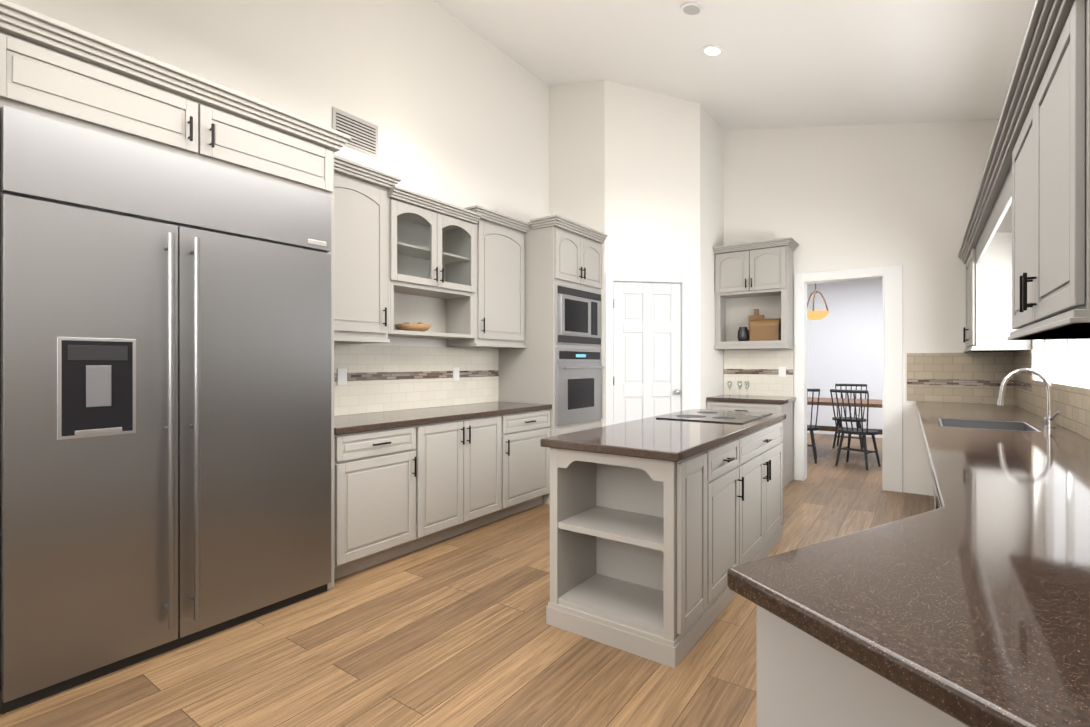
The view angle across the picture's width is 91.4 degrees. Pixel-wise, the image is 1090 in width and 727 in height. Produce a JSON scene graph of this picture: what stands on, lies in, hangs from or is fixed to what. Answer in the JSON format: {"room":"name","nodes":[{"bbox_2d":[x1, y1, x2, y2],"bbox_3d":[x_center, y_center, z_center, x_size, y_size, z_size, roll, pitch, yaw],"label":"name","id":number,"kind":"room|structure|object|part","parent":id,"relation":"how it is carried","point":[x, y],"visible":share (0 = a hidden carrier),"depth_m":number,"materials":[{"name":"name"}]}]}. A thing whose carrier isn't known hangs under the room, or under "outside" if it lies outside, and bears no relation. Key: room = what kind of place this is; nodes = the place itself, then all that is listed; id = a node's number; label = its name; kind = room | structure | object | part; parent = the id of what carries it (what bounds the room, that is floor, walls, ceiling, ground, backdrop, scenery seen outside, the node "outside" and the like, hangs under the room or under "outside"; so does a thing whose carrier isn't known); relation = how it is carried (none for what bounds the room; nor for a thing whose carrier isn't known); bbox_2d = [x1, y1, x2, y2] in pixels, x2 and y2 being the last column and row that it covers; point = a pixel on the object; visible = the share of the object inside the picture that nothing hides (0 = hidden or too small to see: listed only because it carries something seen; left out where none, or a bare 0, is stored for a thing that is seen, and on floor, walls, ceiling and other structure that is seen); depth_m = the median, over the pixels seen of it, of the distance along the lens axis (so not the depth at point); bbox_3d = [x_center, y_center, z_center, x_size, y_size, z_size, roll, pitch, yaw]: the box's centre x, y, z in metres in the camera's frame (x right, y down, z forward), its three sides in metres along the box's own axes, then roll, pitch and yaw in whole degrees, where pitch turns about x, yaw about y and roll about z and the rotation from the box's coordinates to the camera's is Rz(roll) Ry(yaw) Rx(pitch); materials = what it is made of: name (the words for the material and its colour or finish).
{"room":"kitchen","nodes":[
{"label":"kitchen","id":0,"kind":"room"},
{"bbox_2d":[8,0,548,415],"bbox_3d":[-1.890,-1.059,3.309,0.150,4.682,6.450,0,0,36],"label":"wall","id":1,"kind":"structure","parent":0,"point":[454,109],"depth_m":4.12,"materials":[{"name":"white paint"}]},
{"bbox_2d":[0,16,215,164],"bbox_3d":[-2.053,-1.088,2.387,0.651,0.301,0.759,0,0,36],"label":"upper cabinet","id":2,"kind":"object","parent":1,"relation":"attached to","point":[54,69],"depth_m":2.17,"materials":[{"name":"grey paint"}]},
{"bbox_2d":[216,96,339,203],"bbox_3d":[-1.675,-1.089,2.916,0.651,0.301,0.759,0,0,36],"label":"upper cabinet","id":3,"kind":"object","parent":1,"relation":"attached to","point":[248,142],"depth_m":2.74,"materials":[{"name":"grey paint"}]},
{"bbox_2d":[332,107,377,157],"bbox_3d":[-1.377,-1.679,3.883,0.015,0.240,0.380,0,0,36],"label":"air vent","id":4,"kind":"object","parent":1,"relation":"in","point":[362,133],"visible":0.88,"depth_m":3.89,"materials":[{"name":"grey metal"}]},
{"bbox_2d":[334,163,401,342],"bbox_3d":[-1.380,-0.713,3.588,0.351,1.088,0.668,0,0,36],"label":"upper cabinet","id":5,"kind":"object","parent":1,"relation":"attached to","point":[367,207],"depth_m":3.55,"materials":[{"name":"grey paint"}]},
{"bbox_2d":[334,343,498,415],"bbox_3d":[-1.081,0.113,4.293,0.018,0.509,2.166,0,0,36],"label":"backsplash","id":6,"kind":"structure","parent":1,"relation":"attached to","point":[374,378],"depth_m":4.28,"materials":[{"name":"beige tile"}]},
{"bbox_2d":[438,207,529,346],"bbox_3d":[-0.531,-0.714,4.776,0.351,1.088,0.740,0,0,36],"label":"upper cabinet","id":7,"kind":"object","parent":1,"relation":"attached to","point":[454,275],"depth_m":4.54,"materials":[{"name":"grey paint"}]},
{"bbox_2d":[395,322,431,331],"bbox_3d":[-1.017,-0.281,4.106,0.284,0.080,0.284,0,0,36],"label":"bowl","id":8,"kind":"object","parent":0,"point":[418,326],"visible":0.9,"depth_m":4.01,"materials":[{"name":"brown wood"}]},
{"bbox_2d":[0,433,934,726],"bbox_3d":[2.016,1.331,4.177,5.500,0.100,12.700,0,0,36],"label":"floor","id":9,"kind":"structure","parent":0,"point":[454,631],"depth_m":2.31,"materials":[{"name":"brown wood"}]},
{"bbox_2d":[0,106,330,713],"bbox_3d":[-1.816,0.175,2.625,0.730,2.215,1.304,0,0,36],"label":"fridge","id":10,"kind":"object","parent":9,"relation":"on","point":[165,401],"visible":1,"depth_m":2.28,"materials":[{"name":"silver metal"}]},
{"bbox_2d":[334,425,429,579],"bbox_3d":[-1.264,0.847,3.510,0.632,0.870,0.673,0,0,36],"label":"base cabinet","id":11,"kind":"object","parent":9,"relation":"on","point":[407,481],"depth_m":3.31,"materials":[{"name":"grey paint"}]},
{"bbox_2d":[334,401,551,436],"bbox_3d":[-0.826,0.389,4.111,0.646,0.040,2.166,0,0,36],"label":"countertop","id":12,"kind":"structure","parent":11,"relation":"on","point":[398,419],"depth_m":3.85,"materials":[{"name":"brown stone"}]},
{"bbox_2d":[430,413,509,544],"bbox_3d":[-0.852,0.846,4.087,0.632,0.870,1.014,0,0,36],"label":"base cabinet","id":13,"kind":"object","parent":9,"relation":"on","point":[470,460],"depth_m":3.96,"materials":[{"name":"grey paint"}]},
{"bbox_2d":[510,409,549,514],"bbox_3d":[-0.418,0.845,4.694,0.632,0.870,0.745,0,0,36],"label":"base cabinet","id":14,"kind":"object","parent":9,"relation":"on","point":[529,461],"depth_m":4.55,"materials":[{"name":"grey paint"}]},
{"bbox_2d":[499,214,607,504],"bbox_3d":[0.076,-0.020,5.297,0.733,2.600,0.925,0,0,36],"label":"tall cabinet","id":15,"kind":"object","parent":9,"relation":"on","point":[561,250],"visible":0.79,"depth_m":4.94,"materials":[{"name":"grey paint"}]},
{"bbox_2d":[555,284,600,345],"bbox_3d":[0.157,-0.450,5.274,0.482,0.536,0.807,0,0,36],"label":"microwave","id":16,"kind":"object","parent":15,"relation":"in","point":[577,316],"visible":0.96,"depth_m":5.08,"materials":[{"name":"silver metal"}]},
{"bbox_2d":[555,347,603,425],"bbox_3d":[0.151,0.207,5.279,0.606,0.711,0.807,0,0,36],"label":"wall oven","id":17,"kind":"object","parent":15,"relation":"in","point":[578,384],"visible":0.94,"depth_m":5.08,"materials":[{"name":"silver metal"}]},
{"bbox_2d":[540,409,785,667],"bbox_3d":[0.886,0.821,3.264,0.732,0.922,2.110,0,0,36],"label":"kitchen island","id":18,"kind":"object","parent":9,"relation":"on","point":[660,525],"visible":0.96,"depth_m":2.65,"materials":[{"name":"grey paint"}]},
{"bbox_2d":[656,409,772,423],"bbox_3d":[1.202,0.364,3.725,0.560,0.008,0.800,0,0,36],"label":"cooktop","id":19,"kind":"object","parent":18,"relation":"in","point":[697,415],"depth_m":3.63,"materials":[{"name":"glass"}]},
{"bbox_2d":[706,395,795,487],"bbox_3d":[2.251,0.823,5.814,0.790,0.912,0.657,0,0,36],"label":"base cabinet","id":20,"kind":"object","parent":9,"relation":"on","point":[767,404],"visible":0.38,"depth_m":5.62,"materials":[{"name":"grey paint"}]},
{"bbox_2d":[807,389,819,463],"bbox_3d":[3.367,0.799,6.987,0.490,0.964,0.546,0,0,36],"label":"dining chair","id":21,"kind":"object","parent":9,"relation":"on","point":[810,428],"visible":0.35,"depth_m":6.82,"materials":[{"name":"black paint"}]},
{"bbox_2d":[807,397,881,434],"bbox_3d":[4.213,0.910,7.339,2.100,0.794,1.000,0,0,36],"label":"dining table","id":22,"kind":"object","parent":9,"relation":"on","point":[874,403],"depth_m":7.19,"materials":[{"name":"brown wood"}]},
{"bbox_2d":[832,384,866,449],"bbox_3d":[4.631,0.798,8.096,0.452,0.964,0.519,0,0,36],"label":"dining chair","id":23,"kind":"object","parent":9,"relation":"on","point":[860,437],"visible":0.62,"depth_m":8.10,"materials":[{"name":"black paint"}]},
{"bbox_2d":[830,389,880,469],"bbox_3d":[3.848,0.800,6.601,0.520,0.964,0.561,0,0,36],"label":"dining chair","id":24,"kind":"object","parent":9,"relation":"on","point":[856,431],"visible":1,"depth_m":6.52,"materials":[{"name":"black paint"}]},
{"bbox_2d":[727,368,1089,726],"bbox_3d":[2.104,0.654,2.631,0.954,1.256,6.008,0,0,36],"label":"kitchen counter","id":25,"kind":"object","parent":9,"relation":"on","point":[965,602],"visible":1,"depth_m":0.88,"materials":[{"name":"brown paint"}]},
{"bbox_2d":[938,418,1040,431],"bbox_3d":[2.674,0.469,3.240,0.440,0.200,0.600,0,0,36],"label":"sink","id":26,"kind":"object","parent":25,"relation":"in","point":[942,422],"depth_m":3.44,"materials":[{"name":"silver metal"}]},
{"bbox_2d":[997,368,1059,427],"bbox_3d":[2.813,0.197,3.105,0.260,0.342,0.149,0,0,36],"label":"faucet","id":27,"kind":"object","parent":25,"relation":"on","point":[1049,420],"depth_m":3.09,"materials":[{"name":"silver metal"}]},
{"bbox_2d":[549,80,604,426],"bbox_3d":[0.313,-1.062,5.791,0.850,4.682,0.150,0,0,36],"label":"wall","id":28,"kind":"structure","parent":0,"point":[577,152],"depth_m":5.65,"materials":[{"name":"white paint"}]},
{"bbox_2d":[605,80,612,272],"bbox_3d":[0.646,-0.982,5.564,0.087,4.524,0.150,0,0,-9],"label":"wall","id":29,"kind":"structure","parent":0,"point":[609,175],"depth_m":5.49,"materials":[{"name":"white paint"}]},
{"bbox_2d":[613,82,680,282],"bbox_3d":[1.059,-2.041,5.632,0.636,2.380,0.636,0,0,36],"label":"wall","id":30,"kind":"structure","parent":0,"point":[646,181],"depth_m":5.33,"materials":[{"name":"white paint"}]},
{"bbox_2d":[613,282,680,423],"bbox_3d":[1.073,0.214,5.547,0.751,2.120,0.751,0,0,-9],"label":"pantry door","id":31,"kind":"structure","parent":30,"relation":"in","point":[647,348],"depth_m":5.56,"materials":[{"name":"white paint"}]},
{"bbox_3d":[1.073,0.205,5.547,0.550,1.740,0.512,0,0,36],"label":"pantry door knob","id":32,"kind":"part","parent":31,"relation":"part of","materials":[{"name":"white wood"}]},
{"bbox_2d":[605,273,689,425],"bbox_3d":[1.073,0.172,5.551,0.920,2.215,0.018,0,0,-9],"label":"door frame","id":33,"kind":"structure","parent":30,"relation":"attached to","point":[610,278],"depth_m":5.53,"materials":[{"name":"white paint"}]},
{"bbox_2d":[680,99,699,410],"bbox_3d":[1.532,-0.919,5.712,0.210,4.397,0.150,0,0,-9],"label":"wall","id":34,"kind":"structure","parent":0,"point":[690,188],"depth_m":5.64,"materials":[{"name":"white paint"}]},
{"bbox_2d":[700,104,723,408],"bbox_3d":[1.823,-0.908,6.029,0.150,4.375,0.808,0,0,36],"label":"wall","id":35,"kind":"structure","parent":0,"point":[711,223],"depth_m":5.90,"materials":[{"name":"white paint"}]},
{"bbox_2d":[433,0,1035,129],"bbox_3d":[0.269,-2.696,2.718,4.350,1.046,8.300,0,0,36],"label":"ceiling","id":36,"kind":"structure","parent":0,"point":[793,63],"depth_m":4.46,"materials":[{"name":"white paint"}]},
{"bbox_2d":[680,2,703,15],"bbox_3d":[1.095,-2.643,3.971,0.168,0.046,0.170,0,0,36],"label":"ceiling detector","id":37,"kind":"object","parent":36,"relation":"attached to","point":[691,9],"visible":0.96,"depth_m":3.96,"materials":[{"name":"white paint"}]},
{"bbox_2d":[702,45,722,55],"bbox_3d":[1.421,-2.654,4.513,0.168,0.046,0.170,0,0,36],"label":"recessed light","id":38,"kind":"object","parent":36,"relation":"in","point":[713,50],"visible":0.98,"depth_m":4.50,"materials":[{"name":"white paint"}]},
{"bbox_2d":[803,124,883,272],"bbox_3d":[3.167,-1.891,5.656,0.750,1.980,0.150,0,0,36],"label":"wall","id":39,"kind":"structure","parent":0,"point":[843,197],"depth_m":5.59,"materials":[{"name":"white paint"}]},
{"bbox_2d":[807,278,882,437],"bbox_3d":[6.030,-0.098,9.020,4.600,2.750,0.150,0,0,36],"label":"wall","id":40,"kind":"structure","parent":0,"point":[844,340],"depth_m":9.42,"materials":[{"name":"white paint"}]},
{"bbox_2d":[724,119,1011,495],"bbox_3d":[3.224,-0.908,5.617,2.910,4.375,0.150,0,0,36],"label":"wall","id":41,"kind":"structure","parent":0,"point":[933,172],"depth_m":5.24,"materials":[{"name":"white paint"}]},
{"bbox_2d":[713,237,798,349],"bbox_3d":[2.335,-0.733,5.905,0.818,1.145,0.408,0,0,36],"label":"upper cabinet","id":42,"kind":"object","parent":41,"relation":"attached to","point":[750,277],"visible":1,"depth_m":5.85,"materials":[{"name":"grey paint"}]},
{"bbox_2d":[737,327,748,340],"bbox_3d":[2.236,-0.329,6.006,0.124,0.165,0.121,0,0,36],"label":"pitcher","id":43,"kind":"object","parent":42,"relation":"in","point":[743,334],"visible":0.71,"depth_m":5.96,"materials":[{"name":"grey ceramic"}]},
{"bbox_2d":[748,309,763,340],"bbox_3d":[2.393,-0.432,6.028,0.170,0.370,0.018,0,0,36],"label":"cutting board","id":44,"kind":"object","parent":42,"relation":"in","point":[756,315],"visible":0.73,"depth_m":6.03,"materials":[{"name":"brown wood"}]},
{"bbox_2d":[750,318,780,340],"bbox_3d":[2.436,-0.369,5.872,0.300,0.245,0.155,0,0,36],"label":"box","id":45,"kind":"object","parent":42,"relation":"in","point":[765,329],"visible":0.81,"depth_m":5.81,"materials":[{"name":"brown wood"}]},
{"bbox_2d":[724,349,792,396],"bbox_3d":[2.425,0.104,6.082,0.760,0.524,0.018,0,0,36],"label":"backsplash","id":46,"kind":"structure","parent":41,"relation":"attached to","point":[766,372],"depth_m":6.07,"materials":[{"name":"beige tile"}]},
{"bbox_2d":[794,264,902,491],"bbox_3d":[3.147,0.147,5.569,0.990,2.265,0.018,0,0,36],"label":"trim","id":47,"kind":"structure","parent":41,"relation":"attached to","point":[893,378],"depth_m":5.35,"materials":[{"name":"white paint"}]},
{"bbox_2d":[1018,340,1044,379],"bbox_3d":[4.013,-0.613,4.347,0.150,3.787,1.000,0,0,36],"label":"wall","id":48,"kind":"structure","parent":0,"point":[1038,347],"depth_m":3.97,"materials":[{"name":"white paint"}]},
{"bbox_2d":[958,232,1031,351],"bbox_3d":[3.825,-0.564,4.569,0.408,0.920,0.963,0,0,36],"label":"upper cabinet","id":49,"kind":"object","parent":48,"relation":"attached to","point":[989,303],"visible":0.77,"depth_m":4.21,"materials":[{"name":"grey paint"}]},
{"bbox_2d":[1037,380,1089,388],"bbox_3d":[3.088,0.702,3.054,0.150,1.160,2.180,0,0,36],"label":"sill","id":50,"kind":"structure","parent":48,"relation":"attached to","point":[1076,385],"depth_m":3.09,"materials":[{"name":"white paint"}]},
{"bbox_2d":[1045,339,1089,385],"bbox_3d":[3.099,-0.388,3.046,0.055,1.019,2.179,0,0,36],"label":"window","id":51,"kind":"structure","parent":48,"relation":"in","point":[1067,360],"depth_m":3.35,"materials":[{"name":"white glass"}]},
{"bbox_3d":[1.054,-0.609,0.205,0.150,3.787,4.820,0,0,36],"label":"wall","id":52,"kind":"structure","parent":0,"visible":0},
{"bbox_2d":[907,352,1010,403],"bbox_3d":[3.895,0.132,5.035,0.780,0.468,0.013,0,0,36],"label":"backsplash","id":53,"kind":"structure","parent":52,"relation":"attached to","point":[961,377],"depth_m":5.02,"materials":[{"name":"beige tile"}]},
{"bbox_2d":[964,136,1012,263],"bbox_3d":[2.736,-0.911,3.311,0.098,0.225,2.368,0,0,36],"label":"window valance","id":54,"kind":"object","parent":52,"relation":"attached to","point":[992,202],"visible":0.67,"depth_m":2.98,"materials":[{"name":"grey paint"}]},
{"bbox_2d":[1007,0,1089,335],"bbox_3d":[1.839,-0.547,1.740,0.351,0.821,1.230,0,0,36],"label":"upper cabinet","id":55,"kind":"object","parent":52,"relation":"attached to","point":[1042,132],"depth_m":1.56,"materials":[{"name":"grey paint"}]},
{"bbox_2d":[1011,350,1089,438],"bbox_3d":[2.494,0.135,2.368,0.013,0.468,5.981,0,0,36],"label":"backsplash","id":56,"kind":"structure","parent":52,"relation":"attached to","point":[1073,402],"depth_m":3.50,"materials":[{"name":"beige tile"}]},
{"bbox_3d":[4.795,-1.522,7.290,4.600,0.100,4.400,0,0,36],"label":"ceiling","id":57,"kind":"structure","parent":0,"visible":0},
{"bbox_2d":[807,283,828,319],"bbox_3d":[3.812,-1.042,7.498,0.340,0.859,0.345,0,0,36],"label":"pendant lamp","id":58,"kind":"object","parent":57,"relation":"hanging from","point":[816,315],"visible":0.92,"depth_m":7.41,"materials":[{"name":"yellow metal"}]}
]}

